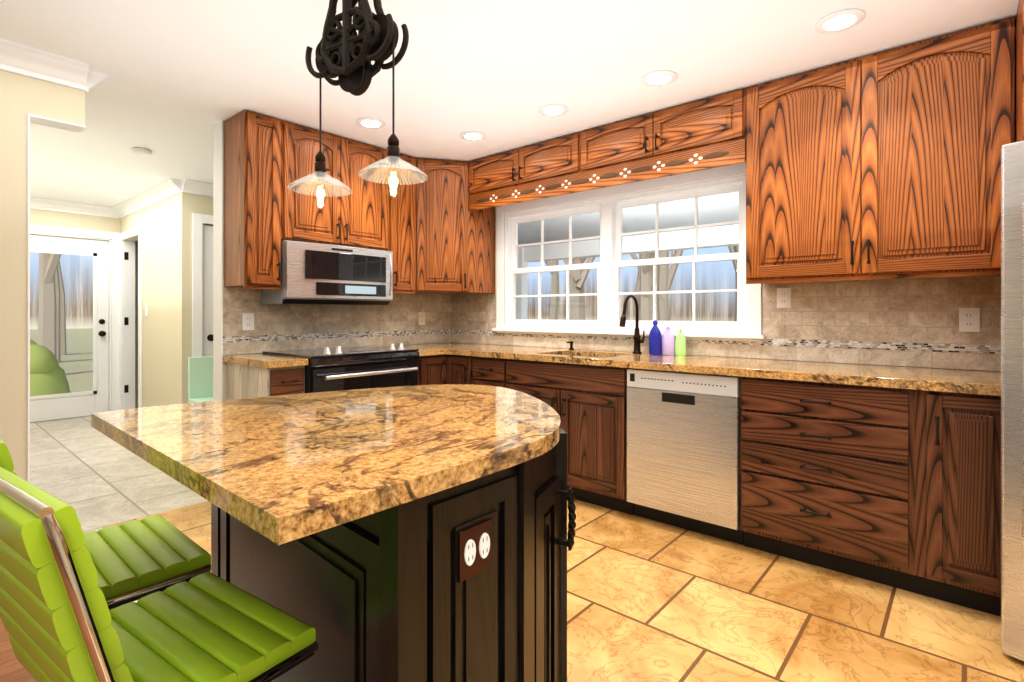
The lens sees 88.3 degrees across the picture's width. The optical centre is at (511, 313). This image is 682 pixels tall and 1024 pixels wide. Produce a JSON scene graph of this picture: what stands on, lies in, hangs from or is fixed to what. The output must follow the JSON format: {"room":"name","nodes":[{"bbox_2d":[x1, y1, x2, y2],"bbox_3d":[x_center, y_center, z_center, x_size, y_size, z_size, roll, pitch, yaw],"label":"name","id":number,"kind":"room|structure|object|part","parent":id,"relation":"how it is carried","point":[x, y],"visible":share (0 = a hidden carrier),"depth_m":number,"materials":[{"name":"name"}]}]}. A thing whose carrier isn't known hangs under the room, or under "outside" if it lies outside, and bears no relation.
{"room":"kitchen","nodes":[
{"label":"kitchen","id":0,"kind":"room"},
{"bbox_2d":[0,618,35,681],"bbox_3d":[-1.187,1.215,-0.495,5.870,0.050,3.000,0,0,41],"label":"floor","id":1,"kind":"structure","parent":0,"point":[12,669],"depth_m":1.78,"materials":[{"name":"brown wood"}]},
{"bbox_2d":[0,438,210,611],"bbox_3d":[-1.025,0.718,1.269,0.415,0.943,0.419,0,0,41],"label":"stool","id":2,"kind":"object","parent":1,"relation":"on","point":[134,560],"visible":0.27,"depth_m":1.27,"materials":[{"name":"green leather"}]},
{"bbox_2d":[0,467,317,681],"bbox_3d":[-0.647,0.718,0.930,0.415,0.943,0.419,0,0,34],"label":"stool","id":3,"kind":"object","parent":1,"relation":"on","point":[61,622],"visible":1,"depth_m":0.84,"materials":[{"name":"green leather"}]},
{"bbox_2d":[0,70,85,482],"bbox_3d":[-3.277,-0.025,1.483,0.132,2.430,3.262,0,0,41],"label":"wall","id":4,"kind":"structure","parent":0,"point":[25,101],"depth_m":2.49,"materials":[{"name":"beige paint"}]},
{"bbox_2d":[0,38,106,94],"bbox_3d":[-3.168,-1.184,1.448,0.092,0.112,3.352,0,0,41],"label":"crown molding","id":5,"kind":"structure","parent":4,"relation":"attached to","point":[26,60],"depth_m":2.53,"materials":[{"name":"white"}]},
{"bbox_2d":[30,208,137,407],"bbox_3d":[-4.604,-0.025,6.451,0.120,2.430,2.950,0,0,41],"label":"wall","id":6,"kind":"structure","parent":0,"point":[68,220],"depth_m":6.07,"materials":[{"name":"beige paint"}]},
{"bbox_2d":[30,235,108,421],"bbox_3d":[-5.048,0.167,5.877,0.117,2.034,0.904,0,0,41],"label":"door","id":7,"kind":"structure","parent":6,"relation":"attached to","point":[45,407],"depth_m":6.07,"materials":[{"name":"white wood"}]},
{"bbox_2d":[30,197,111,216],"bbox_3d":[-5.059,-1.184,5.761,0.092,0.112,1.110,0,0,41],"label":"crown molding","id":8,"kind":"structure","parent":6,"relation":"attached to","point":[35,202],"depth_m":5.89,"materials":[{"name":"white"}]},
{"bbox_2d":[121,192,195,406],"bbox_3d":[-3.832,-0.025,5.646,2.100,2.430,0.120,0,0,41],"label":"wall","id":9,"kind":"structure","parent":0,"point":[166,224],"depth_m":5.20,"materials":[{"name":"beige paint"}]},
{"bbox_2d":[30,224,141,410],"bbox_3d":[-4.740,0.118,5.631,0.984,2.146,1.140,0,0,41],"label":"door frame","id":10,"kind":"structure","parent":9,"relation":"attached to","point":[121,323],"depth_m":6.22,"materials":[{"name":"white wood"}]},
{"bbox_3d":[-5.058,0.117,5.888,0.167,2.145,1.114,0,0,41],"label":"door trim set","id":11,"kind":"part","parent":10,"relation":"part of","materials":[{"name":"white wood"}]},
{"bbox_2d":[145,305,147,315],"bbox_3d":[-3.886,-0.030,5.603,0.075,0.120,0.014,0,0,41],"label":"switch plate","id":12,"kind":"object","parent":9,"relation":"attached to","point":[146,310],"visible":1,"depth_m":5.60,"materials":[{"name":"white plastic"}]},
{"bbox_2d":[112,178,187,217],"bbox_3d":[-3.866,-1.184,5.536,2.192,0.112,0.092,0,0,41],"label":"crown molding","id":13,"kind":"structure","parent":9,"relation":"attached to","point":[170,187],"depth_m":5.35,"materials":[{"name":"white"}]},
{"bbox_2d":[196,194,212,225],"bbox_3d":[-2.547,-0.025,5.620,0.120,2.430,1.520,0,0,41],"label":"wall","id":14,"kind":"structure","parent":0,"point":[204,204],"depth_m":5.06,"materials":[{"name":"beige paint"}]},
{"bbox_2d":[188,179,212,196],"bbox_3d":[-2.499,-1.184,5.513,0.092,0.112,1.620,0,0,41],"label":"crown molding","id":15,"kind":"structure","parent":14,"relation":"attached to","point":[194,186],"depth_m":4.99,"materials":[{"name":"white paint"}]},
{"bbox_2d":[192,213,212,356],"bbox_3d":[-2.706,0.122,5.334,0.020,2.135,0.950,0,0,41],"label":"door frame","id":16,"kind":"structure","parent":14,"relation":"attached to","point":[198,220],"depth_m":5.00,"materials":[{"name":"white wood"}]},
{"bbox_2d":[204,225,212,356],"bbox_3d":[-2.721,0.167,5.348,0.112,2.034,0.744,0,0,41],"label":"door","id":17,"kind":"structure","parent":14,"relation":"in","point":[208,290],"depth_m":5.11,"materials":[{"name":"white wood"}]},
{"bbox_2d":[213,120,450,400],"bbox_3d":[-1.264,-0.025,4.193,0.134,2.430,2.004,0,0,41],"label":"wall","id":18,"kind":"structure","parent":0,"point":[294,327],"depth_m":3.76,"materials":[{"name":"beige tile"}]},
{"bbox_2d":[242,313,253,329],"bbox_3d":[-1.756,0.058,3.514,0.008,0.115,0.075,0,0,41],"label":"electrical outlet","id":19,"kind":"object","parent":18,"relation":"attached to","point":[247,321],"visible":1,"depth_m":3.51,"materials":[{"name":"white plastic"}]},
{"bbox_2d":[224,109,494,294],"bbox_3d":[-0.992,-0.693,3.959,0.580,1.086,1.978,0,0,41],"label":"upper cabinets","id":20,"kind":"object","parent":18,"relation":"attached to","point":[433,234],"visible":0.96,"depth_m":3.70,"materials":[{"name":"brown wood"}]},
{"bbox_2d":[261,240,392,305],"bbox_3d":[-1.276,-0.263,3.744,0.432,0.405,0.810,0,0,41],"label":"over-the-range microwave","id":21,"kind":"object","parent":20,"relation":"attached to","point":[318,274],"visible":1,"depth_m":3.56,"materials":[{"name":"grey metal"}]},
{"bbox_2d":[418,312,424,324],"bbox_3d":[-0.792,0.048,4.631,0.008,0.115,0.075,0,0,41],"label":"electrical outlet","id":22,"kind":"object","parent":18,"relation":"attached to","point":[421,318],"visible":1,"depth_m":4.62,"materials":[{"name":"beige plastic"}]},
{"bbox_2d":[0,0,1018,206],"bbox_3d":[-1.770,-1.290,1.990,10.240,0.100,6.240,0,0,41],"label":"ceiling","id":23,"kind":"structure","parent":0,"point":[178,83],"depth_m":2.62,"materials":[{"name":"white paint"}]},
{"bbox_2d":[131,147,151,155],"bbox_3d":[-2.811,-1.219,3.998,0.130,0.040,0.130,0,0,41],"label":"smoke detector","id":24,"kind":"object","parent":23,"relation":"attached to","point":[140,151],"visible":1,"depth_m":3.96,"materials":[{"name":"white plastic"}]},
{"bbox_2d":[287,0,427,208],"bbox_3d":[-0.555,-0.811,1.867,0.593,0.855,0.225,0,0,31],"label":"light","id":25,"kind":"object","parent":23,"relation":"hanging from","point":[346,53],"visible":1,"depth_m":1.83,"materials":[{"name":"black metal"}]},
{"bbox_2d":[356,118,384,128],"bbox_3d":[-0.919,-1.234,3.435,0.184,0.009,0.184,0,0,41],"label":"recessed light","id":26,"kind":"object","parent":23,"relation":"in","point":[372,123],"visible":1,"depth_m":3.42,"materials":[{"name":"white plastic"}]},
{"bbox_2d":[460,131,485,140],"bbox_3d":[-0.270,-1.234,3.681,0.184,0.009,0.184,0,0,41],"label":"recessed light","id":27,"kind":"object","parent":23,"relation":"in","point":[473,135],"visible":1,"depth_m":3.66,"materials":[{"name":"white plastic"}]},
{"bbox_2d":[539,104,568,115],"bbox_3d":[0.253,-1.234,3.216,0.184,0.009,0.184,0,0,41],"label":"recessed light","id":28,"kind":"object","parent":23,"relation":"in","point":[553,110],"visible":1,"depth_m":3.20,"materials":[{"name":"white plastic"}]},
{"bbox_2d":[641,70,676,85],"bbox_3d":[0.774,-1.234,2.780,0.184,0.009,0.184,0,0,41],"label":"recessed light","id":29,"kind":"object","parent":23,"relation":"attached to","point":[660,78],"visible":1,"depth_m":2.76,"materials":[{"name":"white plastic"}]},
{"bbox_2d":[814,9,864,33],"bbox_3d":[1.389,-1.234,2.236,0.184,0.009,0.184,0,0,41],"label":"recessed light","id":30,"kind":"object","parent":23,"relation":"in","point":[840,20],"visible":1,"depth_m":2.22,"materials":[{"name":"white plastic"}]},
{"bbox_2d":[30,415,1023,681],"bbox_3d":[-0.828,1.215,3.158,10.100,0.050,3.000,0,0,41],"label":"floor","id":31,"kind":"structure","parent":0,"point":[649,600],"depth_m":2.15,"materials":[{"name":"beige tile"}]},
{"bbox_2d":[188,356,212,402],"bbox_3d":[-2.569,0.790,4.661,0.400,0.800,0.400,0,0,41],"label":"chair","id":32,"kind":"object","parent":31,"relation":"on","point":[200,379],"visible":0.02,"depth_m":4.68,"materials":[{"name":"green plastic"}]},
{"bbox_2d":[226,362,304,399],"bbox_3d":[-1.534,0.752,3.288,0.654,0.875,0.224,0,0,41],"label":"base cabinet","id":33,"kind":"object","parent":31,"relation":"on","point":[245,381],"visible":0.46,"depth_m":3.14,"materials":[{"name":"brown wood"}]},
{"bbox_2d":[223,353,308,367],"bbox_3d":[-1.545,0.293,3.284,0.642,0.040,0.245,0,0,41],"label":"countertop","id":34,"kind":"structure","parent":33,"relation":"on","point":[262,360],"depth_m":3.15,"materials":[{"name":"stone"}]},
{"bbox_2d":[91,384,575,681],"bbox_3d":[-0.346,0.724,1.408,1.056,0.932,1.060,0,0,41],"label":"kitchen island","id":35,"kind":"object","parent":31,"relation":"on","point":[416,533],"visible":0.94,"depth_m":1.02,"materials":[{"name":"stone"}]},
{"bbox_2d":[263,343,419,392],"bbox_3d":[-1.154,0.701,3.654,0.718,0.978,0.818,0,0,41],"label":"range","id":36,"kind":"object","parent":31,"relation":"on","point":[337,368],"visible":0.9,"depth_m":3.44,"materials":[{"name":"black metal"}]},
{"bbox_2d":[416,354,446,384],"bbox_3d":[-0.829,0.752,4.133,0.618,0.875,0.323,0,0,41],"label":"base cabinet","id":37,"kind":"object","parent":31,"relation":"on","point":[432,369],"visible":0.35,"depth_m":3.94,"materials":[{"name":"brown wood"}]},
{"bbox_2d":[380,345,446,355],"bbox_3d":[-0.834,0.293,4.107,0.642,0.040,0.281,0,0,41],"label":"countertop","id":38,"kind":"structure","parent":37,"relation":"on","point":[423,350],"depth_m":3.99,"materials":[{"name":"stone"}]},
{"bbox_2d":[627,368,743,544],"bbox_3d":[1.088,0.755,3.062,0.614,0.866,0.602,0,0,41],"label":"dishwasher","id":39,"kind":"object","parent":31,"relation":"on","point":[683,449],"visible":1,"depth_m":2.82,"materials":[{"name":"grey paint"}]},
{"bbox_2d":[446,354,1000,616],"bbox_3d":[0.653,0.752,3.425,3.787,0.875,0.654,0,0,41],"label":"base cabinet","id":40,"kind":"object","parent":31,"relation":"on","point":[897,488],"visible":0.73,"depth_m":2.34,"materials":[{"name":"brown wood"}]},
{"bbox_2d":[403,342,1000,395],"bbox_3d":[0.657,0.392,3.430,3.787,0.237,0.642,0,0,41],"label":"countertop","id":41,"kind":"structure","parent":40,"relation":"on","point":[956,381],"depth_m":2.69,"materials":[{"name":"stone"}]},
{"bbox_2d":[566,341,573,349],"bbox_3d":[0.433,0.240,3.930,0.040,0.064,0.075,0,0,41],"label":"soap pump","id":42,"kind":"object","parent":41,"relation":"on","point":[571,345],"visible":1,"depth_m":3.93,"materials":[{"name":"brown metal"}]},
{"bbox_2d":[619,295,644,353],"bbox_3d":[0.802,0.075,3.478,0.110,0.395,0.251,0,0,41],"label":"faucet","id":43,"kind":"object","parent":41,"relation":"on","point":[638,340],"visible":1,"depth_m":3.54,"materials":[{"name":"brown metal"}]},
{"bbox_2d":[649,320,661,354],"bbox_3d":[0.941,0.160,3.462,0.084,0.225,0.055,0,0,41],"label":"bottle","id":44,"kind":"object","parent":41,"relation":"on","point":[655,342],"visible":1,"depth_m":3.44,"materials":[{"name":"blue"}]},
{"bbox_2d":[662,326,674,354],"bbox_3d":[1.012,0.177,3.429,0.090,0.191,0.074,0,0,41],"label":"bottle","id":45,"kind":"object","parent":41,"relation":"on","point":[668,342],"visible":1,"depth_m":3.41,"materials":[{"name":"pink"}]},
{"bbox_2d":[675,329,685,355],"bbox_3d":[1.077,0.187,3.382,0.072,0.171,0.068,0,0,41],"label":"bottle","id":46,"kind":"object","parent":41,"relation":"on","point":[680,344],"visible":1,"depth_m":3.37,"materials":[{"name":"green"}]},
{"bbox_2d":[1001,141,1023,660],"bbox_3d":[2.308,0.297,1.748,1.030,1.765,0.978,0,0,41],"label":"fridge","id":47,"kind":"object","parent":31,"relation":"on","point":[1012,399],"visible":1,"depth_m":1.79,"materials":[{"name":"grey paint"}]},
{"bbox_2d":[451,175,1000,371],"bbox_3d":[0.226,-0.025,4.303,10.240,2.430,0.130,0,0,41],"label":"wall","id":48,"kind":"structure","parent":0,"point":[911,322],"depth_m":2.83,"materials":[{"name":"beige tile"}]},
{"bbox_2d":[492,162,764,341],"bbox_3d":[0.704,-0.372,3.861,2.170,1.085,0.165,0,0,41],"label":"window unit","id":49,"kind":"structure","parent":48,"relation":"in","point":[607,266],"depth_m":3.80,"materials":[{"name":"white"}]},
{"bbox_2d":[777,288,790,307],"bbox_3d":[1.572,-0.087,3.049,0.075,0.115,0.008,0,0,41],"label":"electrical outlet","id":50,"kind":"object","parent":48,"relation":"attached to","point":[783,297],"visible":1,"depth_m":3.05,"materials":[{"name":"white plastic"}]},
{"bbox_2d":[959,308,979,331],"bbox_3d":[2.185,0.033,2.520,0.075,0.115,0.008,0,0,41],"label":"electrical outlet","id":51,"kind":"object","parent":48,"relation":"attached to","point":[969,319],"visible":1,"depth_m":2.52,"materials":[{"name":"white plastic"}]},
{"bbox_2d":[1015,0,1023,141],"bbox_3d":[2.462,-0.023,1.862,0.986,2.426,0.657,0,0,41],"label":"upper cabinet","id":52,"kind":"object","parent":48,"relation":"attached to","point":[1019,78],"visible":0.23,"depth_m":2.05,"materials":[{"name":"brown wood"}]},
{"bbox_2d":[469,17,1014,283],"bbox_3d":[0.956,-0.698,3.342,3.219,1.076,0.367,0,0,41],"label":"upper cabinets","id":53,"kind":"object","parent":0,"point":[886,164],"depth_m":2.53,"materials":[{"name":"brown wood"}]},
{"bbox_2d":[469,138,745,210],"bbox_3d":[0.469,-0.894,3.595,2.149,0.129,0.028,0,0,41],"label":"window valance","id":54,"kind":"object","parent":53,"relation":"attached to","point":[733,152],"visible":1,"depth_m":3.38,"materials":[{"name":"brown wood"}]},
{"label":"outside","id":55,"kind":"structure","parent":0,"visible":0},
{"bbox_2d":[30,328,92,392],"bbox_3d":[-1.602,1.740,19.018,140.000,0.100,140.000,0,0,41],"label":"ground","id":56,"kind":"structure","parent":55,"point":[77,379],"depth_m":19.63,"materials":[{"name":"beige"}]},
{"bbox_2d":[37,253,61,356],"bbox_3d":[-12.041,-2.241,14.913,2.858,8.083,5.916,0,0,20],"label":"tree","id":57,"kind":"object","parent":56,"relation":"on","point":[47,326],"depth_m":14.07,"materials":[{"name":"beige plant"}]},
{"bbox_2d":[30,339,70,395],"bbox_3d":[-8.680,1.302,9.384,1.236,1.831,1.300,0,0,41],"label":"bush","id":58,"kind":"object","parent":56,"relation":"on","point":[37,366],"depth_m":9.27,"materials":[{"name":"green plant"}]},
{"bbox_2d":[55,267,60,362],"bbox_3d":[-15.433,-3.628,16.606,5.036,10.871,3.796,0,0,41],"label":"tree","id":59,"kind":"object","parent":56,"relation":"on","point":[57,282],"depth_m":17.88,"materials":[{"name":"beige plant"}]},
{"bbox_2d":[58,260,66,354],"bbox_3d":[-18.075,-3.786,21.616,6.434,11.174,4.835,0,0,41],"label":"tree","id":60,"kind":"object","parent":56,"relation":"on","point":[62,335],"depth_m":21.10,"materials":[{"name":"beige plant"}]},
{"bbox_2d":[545,260,558,319],"bbox_3d":[1.322,-4.107,25.130,6.321,11.841,3.464,0,0,-18],"label":"tree","id":61,"kind":"object","parent":56,"relation":"on","point":[553,306],"depth_m":25.25,"materials":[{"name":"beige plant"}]},
{"bbox_2d":[569,259,574,319],"bbox_3d":[3.767,-3.445,22.349,6.781,10.518,6.581,0,0,41],"label":"tree","id":62,"kind":"object","parent":56,"relation":"on","point":[571,280],"depth_m":22.16,"materials":[{"name":"beige plant"}]},
{"bbox_2d":[563,257,594,319],"bbox_3d":[2.299,-2.348,17.643,5.495,8.316,5.905,0,0,41],"label":"tree","id":63,"kind":"object","parent":56,"relation":"on","point":[577,289],"depth_m":17.16,"materials":[{"name":"beige plant"}]},
{"bbox_2d":[583,258,586,319],"bbox_3d":[5.261,-3.365,33.885,4.181,10.343,8.754,0,0,-33],"label":"tree","id":64,"kind":"object","parent":56,"relation":"on","point":[583,298],"depth_m":33.65,"materials":[{"name":"beige plant"}]},
{"bbox_2d":[630,253,639,305],"bbox_3d":[6.660,-3.761,28.153,8.327,11.165,7.911,0,0,41],"label":"tree","id":65,"kind":"object","parent":56,"relation":"on","point":[638,278],"depth_m":27.46,"materials":[{"name":"beige plant"}]},
{"bbox_2d":[639,252,654,320],"bbox_3d":[3.796,-2.532,12.624,5.521,8.654,5.404,0,0,41],"label":"tree","id":66,"kind":"object","parent":56,"relation":"on","point":[646,312],"depth_m":13.26,"materials":[{"name":"beige plant"}]},
{"bbox_2d":[652,265,658,320],"bbox_3d":[5.831,-3.472,22.215,4.400,10.564,3.261,0,0,41],"label":"tree","id":67,"kind":"object","parent":56,"relation":"on","point":[657,266],"depth_m":22.80,"materials":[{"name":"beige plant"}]},
{"bbox_2d":[652,250,676,318],"bbox_3d":[8.561,-3.259,32.212,9.160,10.112,4.786,0,0,41],"label":"tree","id":68,"kind":"object","parent":56,"relation":"on","point":[652,281],"depth_m":32.45,"materials":[{"name":"beige plant"}]},
{"bbox_2d":[657,250,682,320],"bbox_3d":[4.585,-3.043,18.453,6.063,9.713,6.569,0,0,41],"label":"tree","id":69,"kind":"object","parent":56,"relation":"on","point":[667,277],"depth_m":18.06,"materials":[{"name":"beige plant"}]},
{"bbox_2d":[728,245,738,321],"bbox_3d":[7.252,-2.427,16.710,5.605,8.478,3.498,0,0,41],"label":"tree","id":70,"kind":"object","parent":56,"relation":"on","point":[733,249],"depth_m":15.93,"materials":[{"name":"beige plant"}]},
{"bbox_2d":[30,246,735,328],"bbox_3d":[-5.467,-12.310,-0.763,140.000,33.000,125.000,0,0,41],"label":"trees","id":71,"kind":"object","parent":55,"point":[83,289],"depth_m":58.58,"materials":[{"name":"grey plant"}]},
{"bbox_3d":[1.655,1.470,5.193,13.000,0.440,3.075,0,0,41],"label":"porch","id":72,"kind":"object","parent":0,"visible":0},
{"bbox_2d":[516,247,527,318],"bbox_3d":[1.486,0.330,7.139,3.700,2.720,0.150,0,0,41],"label":"porch column","id":73,"kind":"structure","parent":72,"relation":"on","point":[519,284],"depth_m":8.23,"materials":[{"name":"white"}]},
{"bbox_2d":[518,192,738,261],"bbox_3d":[1.655,-1.000,5.193,13.000,0.380,3.075,0,0,41],"label":"porch roof","id":74,"kind":"structure","parent":73,"relation":"on","point":[681,214],"depth_m":6.32,"materials":[{"name":"grey"}]}
]}

